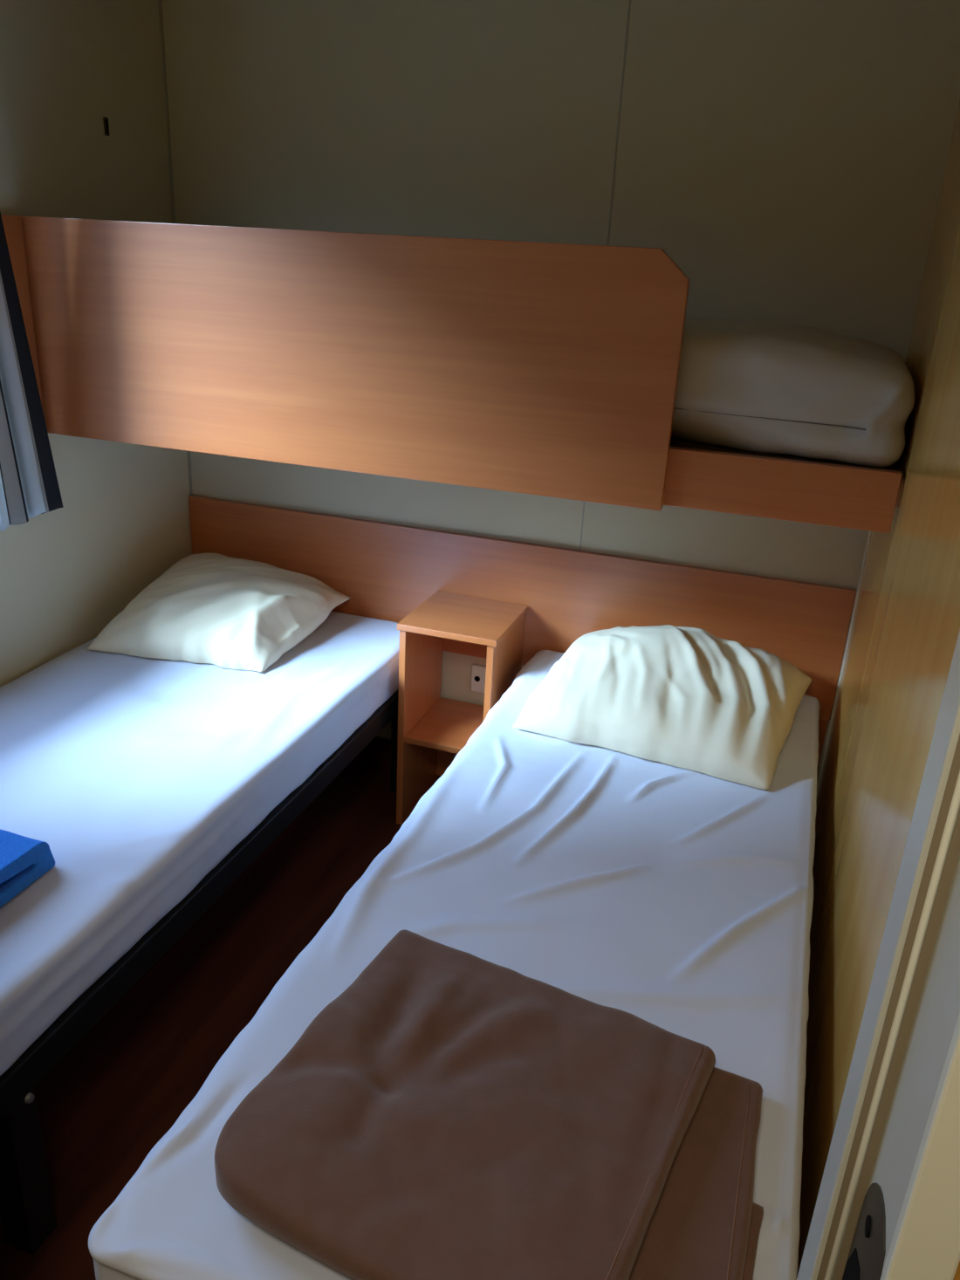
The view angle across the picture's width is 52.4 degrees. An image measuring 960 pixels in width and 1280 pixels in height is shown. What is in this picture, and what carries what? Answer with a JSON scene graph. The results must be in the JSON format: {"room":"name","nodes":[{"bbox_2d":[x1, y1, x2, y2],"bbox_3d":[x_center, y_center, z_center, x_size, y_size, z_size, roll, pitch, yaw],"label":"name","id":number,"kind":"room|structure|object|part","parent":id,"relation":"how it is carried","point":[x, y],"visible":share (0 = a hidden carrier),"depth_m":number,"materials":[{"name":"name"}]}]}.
{"room":"cabin bedroom","nodes":[
{"label":"cabin bedroom","id":0,"kind":"room"},
{"bbox_2d":[0,0,191,687],"bbox_3d":[-1.516,-0.149,1.245,0.100,2.280,3.700,10,23,16],"label":"wall","id":1,"kind":"structure","parent":0,"point":[66,572],"depth_m":2.45,"materials":[{"name":"beige"}]},
{"bbox_2d":[102,116,109,136],"bbox_3d":[-0.919,-1.264,2.404,0.004,0.041,0.014,10,23,16],"label":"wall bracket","id":2,"kind":"object","parent":1,"relation":"attached to","point":[106,119],"visible":1,"depth_m":2.40,"materials":[{"name":"black metal"}]},
{"bbox_3d":[-1.196,-1.210,1.410,0.063,0.021,1.160,10,23,16],"label":"curtain rod","id":3,"kind":"object","parent":1,"relation":"attached to","visible":0},
{"bbox_2d":[0,212,63,530],"bbox_3d":[-1.047,-0.820,2.057,0.040,1.183,0.255,10,23,16],"label":"curtain","id":4,"kind":"object","parent":3,"relation":"hanging from","point":[29,483],"visible":1,"depth_m":2.22,"materials":[{"name":"fabric"}]},
{"bbox_2d":[0,759,439,1279],"bbox_3d":[-0.186,1.150,1.316,3.000,0.050,3.800,10,23,16],"label":"floor","id":5,"kind":"structure","parent":0,"point":[108,1101],"depth_m":2.06,"materials":[{"name":"laminate"}]},
{"bbox_2d":[0,689,398,1254],"bbox_3d":[-0.855,0.515,2.240,0.802,0.368,1.880,10,23,16],"label":"frame","id":6,"kind":"object","parent":5,"relation":"on","point":[26,1206],"visible":0.19,"depth_m":1.61,"materials":[{"name":"black metal"}]},
{"bbox_3d":[-0.728,0.816,1.539,0.055,0.325,0.055,10,23,16],"label":"leg","id":7,"kind":"part","parent":6,"relation":"part of","materials":[{"name":"black metal"}]},
{"bbox_2d":[0,610,399,1075],"bbox_3d":[-0.837,0.275,2.153,0.796,0.141,1.902,10,23,16],"label":"mattress","id":8,"kind":"object","parent":6,"relation":"on","point":[139,776],"visible":0.71,"depth_m":2.03,"materials":[{"name":"white fabric"}]},
{"bbox_2d":[0,829,54,907],"bbox_3d":[-0.987,0.401,1.550,0.388,0.068,0.432,10,23,16],"label":"towel","id":9,"kind":"object","parent":8,"relation":"on","point":[23,860],"visible":1,"depth_m":1.63,"materials":[{"name":"blue fabric"}]},
{"bbox_2d":[85,552,350,672],"bbox_3d":[-0.724,-0.098,2.697,0.552,0.158,0.559,10,23,16],"label":"pillow","id":10,"kind":"object","parent":8,"relation":"on","point":[219,610],"visible":1,"depth_m":2.58,"materials":[{"name":"beige fabric"}]},
{"bbox_3d":[-0.229,0.291,2.901,0.055,0.325,0.055,10,23,16],"label":"leg","id":11,"kind":"part","parent":6,"relation":"part of","materials":[{"name":"black metal"}]},
{"bbox_2d":[396,591,527,824],"bbox_3d":[-0.056,0.215,2.758,0.275,0.614,0.289,10,23,16],"label":"nightstand","id":12,"kind":"object","parent":5,"relation":"on","point":[433,728],"visible":0.65,"depth_m":2.70,"materials":[{"name":"brown wood"}]},
{"bbox_3d":[-0.172,0.202,2.799,0.018,0.596,0.283,10,23,16],"label":"panel","id":13,"kind":"part","parent":12,"relation":"part of","materials":[{"name":"brown wood"}]},
{"bbox_2d":[403,697,483,753],"bbox_3d":[-0.057,0.246,2.776,0.224,0.018,0.278,10,23,16],"label":"shelf","id":14,"kind":"object","parent":12,"relation":"attached to","point":[446,724],"depth_m":2.76,"materials":[{"name":"brown wood"}]},
{"bbox_3d":[-0.021,0.321,2.942,0.224,0.242,0.014,10,23,16],"label":"panel","id":15,"kind":"part","parent":12,"relation":"part of","materials":[{"name":"brown wood"}]},
{"bbox_3d":[0.058,0.242,2.730,0.018,0.596,0.283,10,23,16],"label":"panel","id":16,"kind":"part","parent":12,"relation":"part of","materials":[{"name":"brown wood"}]},
{"bbox_3d":[0.200,0.699,1.924,0.774,0.368,1.880,10,23,16],"label":"frame","id":17,"kind":"object","parent":5,"relation":"on","visible":0},
{"bbox_2d":[88,650,820,1279],"bbox_3d":[0.215,0.455,1.833,0.779,0.150,1.908,10,23,16],"label":"mattress","id":18,"kind":"object","parent":17,"relation":"on","point":[679,900],"visible":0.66,"depth_m":1.62,"materials":[{"name":"white fabric"}]},
{"bbox_2d":[214,929,763,1279],"bbox_3d":[0.048,0.599,1.193,0.631,0.072,0.496,13,24,23],"label":"blanket","id":19,"kind":"object","parent":18,"relation":"on","point":[452,1113],"visible":1,"depth_m":1.16,"materials":[{"name":"brown fabric"}]},
{"bbox_2d":[512,624,812,790],"bbox_3d":[0.460,0.086,2.346,0.609,0.196,0.539,12,24,21],"label":"pillow","id":20,"kind":"object","parent":18,"relation":"on","point":[694,699],"visible":1,"depth_m":2.21,"materials":[{"name":"beige fabric"}]},
{"bbox_2d":[161,0,959,784],"bbox_3d":[0.470,-0.558,2.512,3.000,2.280,0.100,10,23,16],"label":"wall","id":21,"kind":"structure","parent":0,"point":[789,157],"depth_m":2.32,"materials":[{"name":"beige"}]},
{"bbox_2d":[157,0,192,495],"bbox_3d":[-0.868,-0.770,2.861,0.006,2.280,0.006,10,23,16],"label":"trim","id":22,"kind":"structure","parent":21,"relation":"attached to","point":[159,1],"depth_m":2.62,"materials":[{"name":"beige plastic"}]},
{"bbox_2d":[354,736,441,777],"bbox_3d":[-0.007,0.404,2.994,1.942,0.090,0.014,10,23,16],"label":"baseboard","id":23,"kind":"structure","parent":21,"relation":"attached to","point":[378,750],"depth_m":3.08,"materials":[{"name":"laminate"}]},
{"bbox_2d":[0,214,903,533],"bbox_3d":[-0.058,-0.650,2.216,1.937,0.483,0.697,10,23,16],"label":"bunk bed","id":24,"kind":"object","parent":21,"relation":"attached to","point":[544,369],"visible":0.87,"depth_m":2.01,"materials":[{"name":"brown wood"}]},
{"bbox_3d":[-1.061,-0.707,2.226,0.016,0.483,0.106,10,23,16],"label":"panel","id":25,"kind":"part","parent":24,"relation":"part of","materials":[{"name":"brown wood"}]},
{"bbox_3d":[-0.135,-0.416,2.101,1.932,0.114,0.025,10,23,16],"label":"rail","id":26,"kind":"part","parent":24,"relation":"part of","materials":[{"name":"brown wood"}]},
{"bbox_3d":[-0.039,-0.552,2.335,1.936,0.021,0.540,10,23,16],"label":"panel","id":27,"kind":"part","parent":24,"relation":"part of","materials":[{"name":"brown wood"}]},
{"bbox_2d":[670,315,914,467],"bbox_3d":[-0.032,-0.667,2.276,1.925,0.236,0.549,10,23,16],"label":"pillow","id":28,"kind":"object","parent":24,"relation":"on","point":[753,386],"visible":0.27,"depth_m":1.84,"materials":[{"name":"fabric"}]},
{"bbox_2d":[470,663,485,693],"bbox_3d":[0.017,0.118,2.877,0.090,0.086,0.009,10,23,16],"label":"wall socket","id":29,"kind":"object","parent":21,"relation":"attached to","point":[478,672],"visible":0.62,"depth_m":2.88,"materials":[{"name":"white plastic"}]},
{"bbox_2d":[188,494,855,773],"bbox_3d":[0.010,0.039,2.843,1.932,0.696,0.019,10,23,16],"label":"headboard","id":30,"kind":"object","parent":21,"relation":"attached to","point":[387,571],"visible":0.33,"depth_m":2.71,"materials":[{"name":"brown wood"}]},
{"bbox_3d":[0.884,0.359,2.646,0.056,0.338,0.017,10,23,16],"label":"support leg","id":31,"kind":"part","parent":30,"relation":"part of","materials":[{"name":"brown wood"}]},
{"bbox_2d":[579,0,630,549],"bbox_3d":[0.288,-0.570,2.517,0.004,2.280,0.002,10,23,16],"label":"trim","id":32,"kind":"structure","parent":21,"relation":"attached to","point":[629,1],"depth_m":2.28,"materials":[{"name":"beige plastic"}]},
{"bbox_2d":[796,98,959,1277],"bbox_3d":[0.677,-0.114,1.442,0.060,2.280,1.958,10,23,16],"label":"wall","id":33,"kind":"structure","parent":0,"point":[905,629],"depth_m":1.53,"materials":[{"name":"brown wood"}]},
{"bbox_2d":[815,531,871,799],"bbox_3d":[0.926,0.120,2.523,0.005,1.060,0.005,10,23,16],"label":"trim","id":34,"kind":"structure","parent":33,"relation":"attached to","point":[869,533],"depth_m":2.49,"materials":[{"name":"beige"}]},
{"bbox_2d":[952,1261,959,1279],"bbox_3d":[-0.154,0.156,0.669,2.900,2.280,0.129,10,23,16],"label":"wall","id":35,"kind":"structure","parent":0,"point":[956,1276],"depth_m":0.52,"materials":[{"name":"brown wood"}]},
{"bbox_2d":[796,629,959,1279],"bbox_3d":[-0.163,0.311,0.724,0.902,1.950,0.143,10,23,16],"label":"door","id":36,"kind":"structure","parent":35,"relation":"in","point":[887,1205],"depth_m":0.54,"materials":[{"name":"beige paint"}]},
{"bbox_3d":[0.225,0.434,0.606,0.003,0.250,0.076,10,23,16],"label":"strike plate","id":37,"kind":"part","parent":36,"relation":"part of","materials":[{"name":"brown metal"}]},
{"bbox_3d":[0.228,0.405,0.544,0.030,1.950,0.012,10,23,16],"label":"casing","id":38,"kind":"part","parent":36,"relation":"part of","materials":[{"name":"beige paint"}]}
]}

